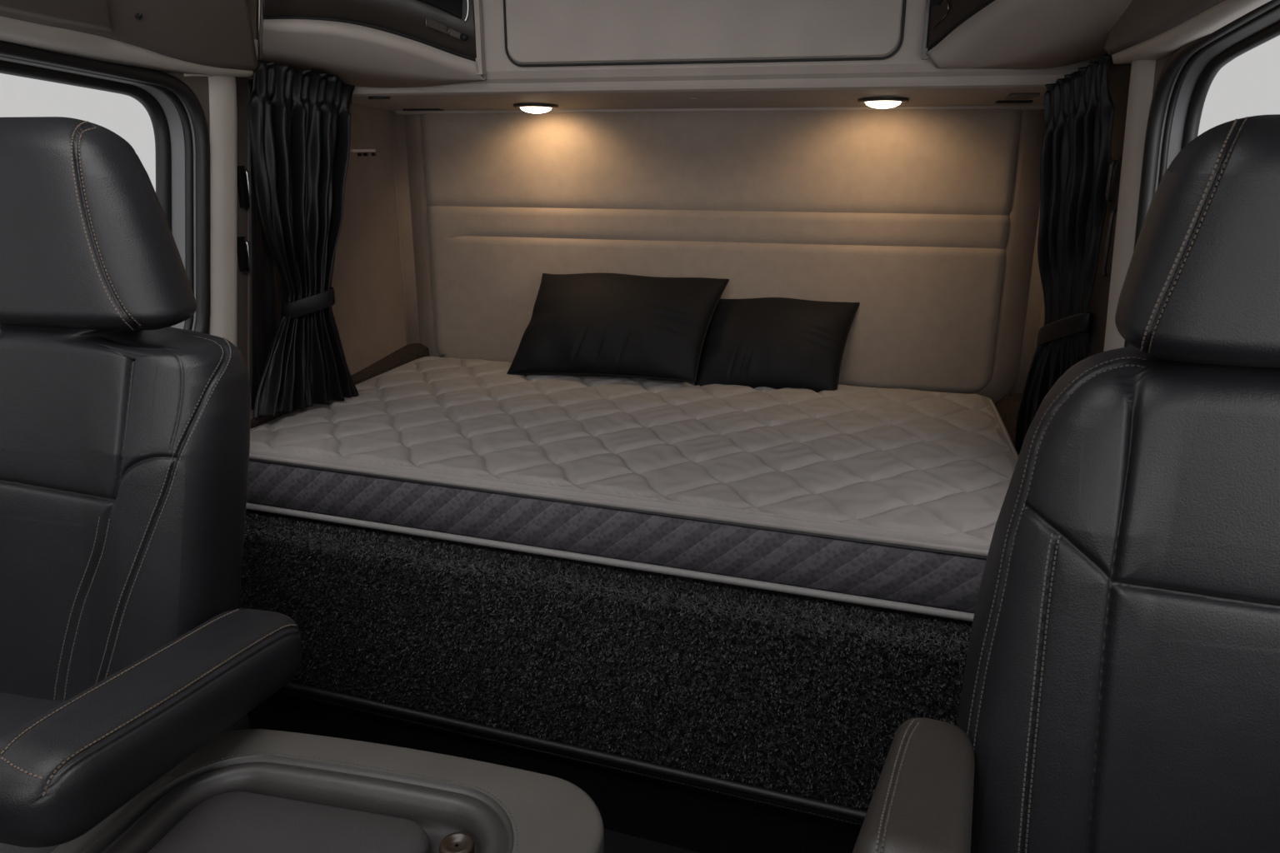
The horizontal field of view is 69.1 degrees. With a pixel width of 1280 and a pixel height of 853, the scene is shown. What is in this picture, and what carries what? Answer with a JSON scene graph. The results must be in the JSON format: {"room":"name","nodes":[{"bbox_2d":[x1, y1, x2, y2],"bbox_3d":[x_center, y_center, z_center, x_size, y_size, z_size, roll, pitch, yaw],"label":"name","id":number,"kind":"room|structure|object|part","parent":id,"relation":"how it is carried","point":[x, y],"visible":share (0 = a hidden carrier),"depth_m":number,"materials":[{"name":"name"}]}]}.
{"room":"vehicle interior","nodes":[
{"label":"vehicle interior","id":0,"kind":"room"},
{"bbox_2d":[247,0,406,419],"bbox_3d":[-0.927,-0.505,2.661,0.060,2.320,1.115,4,17,13],"label":"wall","id":1,"kind":"structure","parent":0,"point":[368,308],"depth_m":2.87,"materials":[{"name":"beige plastic"}]},
{"bbox_2d":[0,0,112,32],"bbox_3d":[-0.973,-0.949,1.305,0.266,0.648,0.757,4,17,13],"label":"trim","id":2,"kind":"structure","parent":1,"relation":"attached to","point":[92,14],"depth_m":1.64,"materials":[{"name":"beige plastic"}]},
{"bbox_2d":[0,0,258,70],"bbox_3d":[-0.939,-1.005,1.526,0.255,0.707,1.185,4,17,13],"label":"trim","id":3,"kind":"structure","parent":1,"relation":"attached to","point":[216,33],"depth_m":1.93,"materials":[{"name":"beige plastic"}]},
{"bbox_2d":[135,12,142,19],"bbox_3d":[-0.982,-0.800,1.797,0.042,0.026,0.022,4,17,13],"label":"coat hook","id":4,"kind":"object","parent":1,"relation":"attached to","point":[138,16],"visible":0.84,"depth_m":1.79,"materials":[{"name":"black plastic"}]},
{"bbox_2d":[208,75,237,346],"bbox_3d":[-1.033,-0.052,2.269,0.070,1.640,0.431,4,17,13],"label":"trim","id":5,"kind":"structure","parent":1,"relation":"attached to","point":[222,89],"depth_m":2.20,"materials":[{"name":"beige plastic"}]},
{"bbox_2d":[235,0,248,367],"bbox_3d":[-1.029,-0.242,2.345,0.038,2.000,0.500,4,17,13],"label":"trim","id":6,"kind":"structure","parent":1,"relation":"attached to","point":[242,83],"depth_m":2.32,"materials":[{"name":"black plastic"}]},
{"bbox_2d":[237,165,249,207],"bbox_3d":[-0.986,-0.596,2.307,0.034,0.100,0.023,4,17,13],"label":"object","id":7,"kind":"structure","parent":1,"relation":"in","point":[242,180],"depth_m":2.30,"materials":[{"name":"black plastic"}]},
{"bbox_2d":[237,236,249,271],"bbox_3d":[-0.994,-0.431,2.325,0.034,0.085,0.023,4,17,13],"label":"handle","id":8,"kind":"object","parent":1,"relation":"in","point":[243,247],"depth_m":2.32,"materials":[{"name":"black plastic"}]},
{"bbox_2d":[250,343,429,429],"bbox_3d":[-0.863,-0.071,2.818,0.062,0.197,0.980,4,17,13],"label":"trim","id":9,"kind":"structure","parent":1,"relation":"attached to","point":[410,352],"depth_m":2.99,"materials":[{"name":"brown plastic"}]},
{"bbox_2d":[350,149,375,156],"bbox_3d":[-0.834,-0.827,2.806,0.012,0.020,0.137,4,17,13],"label":"wall bracket","id":10,"kind":"object","parent":1,"relation":"attached to","point":[359,152],"visible":0.98,"depth_m":2.80,"materials":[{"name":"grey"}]},
{"bbox_3d":[-0.836,-0.833,2.805,0.008,0.008,0.137,4,17,13],"label":"rail","id":11,"kind":"part","parent":10,"relation":"part of","materials":[{"name":"grey metal"}]},
{"bbox_2d":[254,0,486,87],"bbox_3d":[-0.681,-1.219,2.286,0.561,0.716,0.228,-4,17,-13],"label":"locker","id":12,"kind":"object","parent":1,"relation":"attached to","point":[370,43],"visible":0.98,"depth_m":2.30,"materials":[{"name":"beige plastic"}]},
{"bbox_2d":[257,0,263,59],"bbox_3d":[-0.877,-1.124,2.157,0.090,0.509,0.010,4,17,13],"label":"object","id":13,"kind":"object","parent":12,"relation":"attached to","point":[261,2],"visible":1,"depth_m":2.21,"materials":[{"name":"silver metal"}]},
{"bbox_2d":[247,60,359,419],"bbox_3d":[-0.859,-0.481,2.407,0.098,0.870,0.486,9,19,28],"label":"curtain","id":14,"kind":"object","parent":12,"relation":"hanging from","point":[299,120],"visible":0.99,"depth_m":2.39,"materials":[{"name":"black fabric"}]},
{"bbox_3d":[-0.442,-0.978,2.334,0.016,0.016,0.011,4,17,13],"label":"knob","id":15,"kind":"part","parent":12,"relation":"part of","materials":[{"name":"black plastic"}]},
{"bbox_3d":[-0.409,-1.234,2.288,0.016,0.688,0.020,4,17,13],"label":"panel","id":16,"kind":"part","parent":12,"relation":"part of","materials":[{"name":"beige plastic"}]},
{"bbox_2d":[604,829,698,852],"bbox_3d":[-0.246,1.091,1.500,2.900,0.060,3.860,4,17,13],"label":"floor","id":17,"kind":"structure","parent":0,"point":[614,842],"depth_m":2.01,"materials":[{"name":"black carpet"}]},
{"bbox_2d":[0,116,301,852],"bbox_3d":[-0.857,0.371,1.208,0.698,1.487,0.798,4,17,13],"label":"seat","id":18,"kind":"object","parent":17,"relation":"on","point":[127,647],"visible":1,"depth_m":1.28,"materials":[{"name":"black leather"}]},
{"bbox_2d":[0,692,249,852],"bbox_3d":[-0.899,0.546,1.187,0.515,0.165,0.640,4,17,13],"label":"seat cushion","id":19,"kind":"object","parent":18,"relation":"on","point":[17,709],"depth_m":1.35,"materials":[{"name":"black leather"}]},
{"bbox_3d":[-0.854,0.159,1.412,0.552,0.654,0.279,4,17,13],"label":"backrest","id":20,"kind":"part","parent":18,"relation":"part of","materials":[{"name":"black leather"}]},
{"bbox_3d":[-0.584,0.344,1.133,0.135,0.142,0.460,4,17,13],"label":"armrest","id":21,"kind":"part","parent":18,"relation":"part of","materials":[{"name":"black leather"}]},
{"bbox_2d":[50,729,604,852],"bbox_3d":[-0.391,0.850,0.980,0.593,0.704,0.720,4,17,13],"label":"console","id":22,"kind":"object","parent":17,"relation":"on","point":[247,791],"visible":0.97,"depth_m":1.11,"materials":[{"name":"grey plastic"}]},
{"bbox_3d":[-0.437,0.534,0.900,0.305,0.036,0.488,4,17,13],"label":"lid","id":23,"kind":"part","parent":22,"relation":"part of","materials":[{"name":"grey plastic"}]},
{"bbox_3d":[-0.208,0.486,1.057,0.040,0.031,0.040,4,17,13],"label":"latch knob","id":24,"kind":"part","parent":22,"relation":"part of","materials":[{"name":"brown plastic"}]},
{"bbox_2d":[239,509,972,852],"bbox_3d":[0.034,0.433,2.517,1.994,0.607,1.435,4,17,13],"label":"bunk base","id":25,"kind":"object","parent":17,"relation":"on","point":[694,715],"visible":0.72,"depth_m":1.93,"materials":[{"name":"grey carpet"}]},
{"bbox_3d":[-0.107,0.698,1.984,1.991,0.019,0.020,6,18,19],"label":"kick rail","id":26,"kind":"part","parent":25,"relation":"part of","materials":[{"name":"black carpet"}]},
{"bbox_2d":[245,356,1018,622],"bbox_3d":[-0.019,0.056,2.416,1.896,0.159,1.240,4,17,13],"label":"mattress","id":27,"kind":"object","parent":25,"relation":"on","point":[887,498],"visible":0.84,"depth_m":2.07,"materials":[{"name":"grey fabric"}]},
{"bbox_2d":[506,273,729,382],"bbox_3d":[-0.072,-0.308,2.849,0.650,0.298,0.299,4,17,13],"label":"pillow","id":28,"kind":"object","parent":27,"relation":"on","point":[582,324],"visible":1,"depth_m":2.78,"materials":[{"name":"black fabric"}]},
{"bbox_2d":[694,297,859,392],"bbox_3d":[0.407,-0.245,2.791,0.477,0.262,0.261,4,17,13],"label":"pillow","id":29,"kind":"object","parent":27,"relation":"on","point":[776,343],"visible":0.91,"depth_m":2.73,"materials":[{"name":"black fabric"}]},
{"bbox_2d":[852,114,1279,852],"bbox_3d":[0.482,0.484,0.856,0.587,1.477,0.720,4,17,13],"label":"seat","id":30,"kind":"object","parent":17,"relation":"on","point":[1121,689],"visible":1,"depth_m":0.92,"materials":[{"name":"black leather"}]},
{"bbox_3d":[0.279,0.392,0.924,0.102,0.128,0.306,7,18,22],"label":"armrest","id":31,"kind":"part","parent":30,"relation":"part of","materials":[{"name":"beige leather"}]},
{"bbox_3d":[0.589,0.276,0.990,0.460,0.716,0.287,4,17,13],"label":"backrest","id":32,"kind":"part","parent":30,"relation":"part of","materials":[{"name":"black leather"}]},
{"bbox_2d":[1035,295,1044,348],"bbox_3d":[1.080,-0.371,2.217,0.060,2.320,1.080,4,17,13],"label":"wall","id":33,"kind":"structure","parent":0,"point":[1042,311],"depth_m":2.64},
{"bbox_2d":[995,393,1022,446],"bbox_3d":[1.071,0.021,2.623,0.084,0.135,0.490,4,17,13],"label":"trim","id":34,"kind":"structure","parent":33,"relation":"attached to","point":[1007,407],"depth_m":2.70,"materials":[{"name":"brown plastic"}]},
{"bbox_2d":[920,0,1132,69],"bbox_3d":[0.877,-1.072,1.771,0.244,0.698,0.714,-6,18,-19],"label":"locker","id":35,"kind":"object","parent":33,"relation":"attached to","point":[990,34],"visible":0.92,"depth_m":1.97,"materials":[{"name":"beige plastic"}]},
{"bbox_3d":[0.656,-1.169,2.044,0.014,0.672,0.013,4,17,13],"label":"panel","id":36,"kind":"part","parent":35,"relation":"part of","materials":[{"name":"grey plastic"}]},
{"bbox_2d":[1015,54,1114,455],"bbox_3d":[0.979,-0.302,2.102,0.112,1.000,0.273,-10,19,-29],"label":"curtain","id":37,"kind":"object","parent":35,"relation":"hanging from","point":[1079,108],"visible":0.73,"depth_m":2.07,"materials":[{"name":"black fabric"}]},
{"bbox_2d":[1101,208,1116,281],"bbox_3d":[0.975,-0.375,1.905,0.034,0.152,0.023,4,17,13],"label":"handle","id":38,"kind":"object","parent":33,"relation":"in","point":[1113,211],"depth_m":1.91,"materials":[{"name":"black plastic"}]},
{"bbox_3d":[0.982,-0.375,1.903,0.020,0.152,0.023,4,17,13],"label":"latch plate","id":39,"kind":"part","parent":38,"relation":"part of","materials":[{"name":"black"}]},
{"bbox_2d":[1087,59,1131,357],"bbox_3d":[1.033,-0.449,1.993,0.063,1.400,0.515,4,17,13],"label":"trim","id":40,"kind":"structure","parent":33,"relation":"attached to","point":[1119,75],"depth_m":1.97,"materials":[{"name":"black plastic"}]},
{"bbox_2d":[1105,155,1122,205],"bbox_3d":[0.989,-0.509,1.926,0.034,0.100,0.023,4,17,13],"label":"handle","id":41,"kind":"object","parent":33,"relation":"in","point":[1119,157],"depth_m":1.93,"materials":[{"name":"black plastic"}]},
{"bbox_3d":[0.996,-0.508,1.924,0.020,0.100,0.023,4,17,13],"label":"latch plate","id":42,"kind":"part","parent":41,"relation":"part of","materials":[{"name":"black plastic"}]},
{"bbox_2d":[1103,60,1155,351],"bbox_3d":[0.953,0.052,1.859,0.070,1.680,0.486,4,17,13],"label":"trim","id":43,"kind":"structure","parent":33,"relation":"attached to","point":[1142,72],"depth_m":1.78,"materials":[{"name":"beige plastic"}]},
{"bbox_2d":[1103,0,1222,55],"bbox_3d":[0.826,-0.919,1.238,0.064,0.702,1.084,4,17,13],"label":"trim","id":44,"kind":"structure","parent":33,"relation":"attached to","point":[1142,20],"depth_m":1.57,"materials":[{"name":"beige plastic"}]},
{"bbox_3d":[0.209,-0.599,2.969,2.200,2.320,0.060,4,17,13],"label":"wall","id":45,"kind":"structure","parent":0,"visible":0},
{"bbox_2d":[389,110,419,344],"bbox_3d":[-0.746,-0.565,3.132,0.076,0.960,0.120,4,17,13],"label":"trim","id":46,"kind":"structure","parent":45,"relation":"attached to","point":[398,144],"depth_m":3.08,"materials":[{"name":"beige plastic"}]},
{"bbox_2d":[420,109,1021,394],"bbox_3d":[0.181,-0.563,2.903,1.829,0.862,0.051,4,17,13],"label":"wall panel","id":47,"kind":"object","parent":45,"relation":"attached to","point":[902,215],"depth_m":2.82,"materials":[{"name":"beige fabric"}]},
{"bbox_2d":[404,110,1046,404],"bbox_3d":[0.184,-0.566,2.917,1.972,1.002,0.056,4,17,13],"label":"trim","id":48,"kind":"structure","parent":45,"relation":"attached to","point":[1023,214],"depth_m":2.75,"materials":[{"name":"beige plastic"}]},
{"bbox_2d":[351,0,1108,114],"bbox_3d":[0.135,-1.237,2.452,1.996,0.759,0.555,4,17,13],"label":"upper cabinet","id":49,"kind":"object","parent":45,"relation":"attached to","point":[576,56],"visible":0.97,"depth_m":2.28,"materials":[{"name":"beige plastic"}]},
{"bbox_2d":[513,102,558,113],"bbox_3d":[-0.304,-0.931,2.715,0.132,0.030,0.132,4,17,13],"label":"recessed light","id":50,"kind":"object","parent":49,"relation":"attached to","point":[532,107],"visible":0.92,"depth_m":2.68,"materials":[{"name":"white"}]},
{"bbox_3d":[0.132,-1.109,2.201,0.962,0.446,0.015,4,17,13],"label":"door","id":51,"kind":"part","parent":49,"relation":"part of","materials":[{"name":"beige plastic"}]},
{"bbox_2d":[857,96,909,109],"bbox_3d":[0.637,-0.850,2.435,0.132,0.031,0.132,4,17,13],"label":"recessed light","id":52,"kind":"object","parent":49,"relation":"attached to","point":[882,102],"visible":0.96,"depth_m":2.40,"materials":[{"name":"white plastic"}]},
{"bbox_2d":[1009,203,1043,394],"bbox_3d":[1.127,-0.434,2.702,0.076,0.960,0.120,4,17,13],"label":"trim","id":53,"kind":"structure","parent":45,"relation":"attached to","point":[1035,294],"depth_m":2.72,"materials":[{"name":"beige plastic"}]},
{"bbox_3d":[-0.650,0.441,-0.455,2.900,2.320,0.050,4,17,13],"label":"wall","id":54,"kind":"structure","parent":0,"visible":0},
{"bbox_2d":[0,15,253,77],"bbox_3d":[-1.055,-0.745,1.765,0.056,0.101,1.064,4,17,13],"label":"trim","id":55,"kind":"structure","parent":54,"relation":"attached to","point":[68,42],"depth_m":1.78,"materials":[{"name":"beige plastic"}]},
{"bbox_2d":[164,71,209,334],"bbox_3d":[-1.347,-0.028,1.088,0.024,2.320,2.855,5,18,15],"label":"trim","id":56,"kind":"structure","parent":54,"relation":"in","point":[199,85],"depth_m":2.12,"materials":[{"name":"beige plastic"}]},
{"bbox_2d":[0,40,210,334],"bbox_3d":[-1.308,-0.296,1.309,0.132,0.774,1.918,5,18,15],"label":"window","id":57,"kind":"structure","parent":56,"relation":"attached to","point":[176,113],"depth_m":2.12,"materials":[{"name":"black rubber"}]},
{"bbox_2d":[183,73,214,76],"bbox_3d":[-0.994,-0.793,2.096,0.006,0.013,0.096,4,17,13],"label":"trim","id":58,"kind":"structure","parent":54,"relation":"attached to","point":[184,74],"depth_m":2.08,"materials":[{"name":"beige plastic"}]},
{"bbox_2d":[248,79,287,409],"bbox_3d":[-0.957,-0.444,2.361,0.012,0.840,0.259,4,17,13],"label":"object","id":59,"kind":"object","parent":54,"relation":"hanging from","point":[267,289],"visible":0.38,"depth_m":2.36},
{"bbox_2d":[1152,55,1169,95],"bbox_3d":[0.780,0.119,0.606,0.046,2.320,2.885,2,17,7],"label":"door","id":60,"kind":"structure","parent":54,"relation":"in","point":[1160,63],"depth_m":1.69,"materials":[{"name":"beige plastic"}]},
{"bbox_2d":[1124,0,1279,347],"bbox_3d":[0.838,-0.221,0.803,0.098,0.919,1.939,2,17,7],"label":"window frame","id":61,"kind":"structure","parent":60,"relation":"attached to","point":[1184,82],"depth_m":1.64,"materials":[{"name":"black rubber"}]},
{"bbox_3d":[0.844,-0.221,0.802,0.082,0.900,1.921,2,17,7],"label":"frame","id":62,"kind":"part","parent":61,"relation":"part of","materials":[{"name":"black plastic"}]},
{"bbox_2d":[1111,0,1271,64],"bbox_3d":[0.849,-0.626,1.391,0.050,0.093,1.215,4,17,13],"label":"trim","id":63,"kind":"structure","parent":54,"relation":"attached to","point":[1216,17],"depth_m":1.44,"materials":[{"name":"beige plastic"}]}
]}

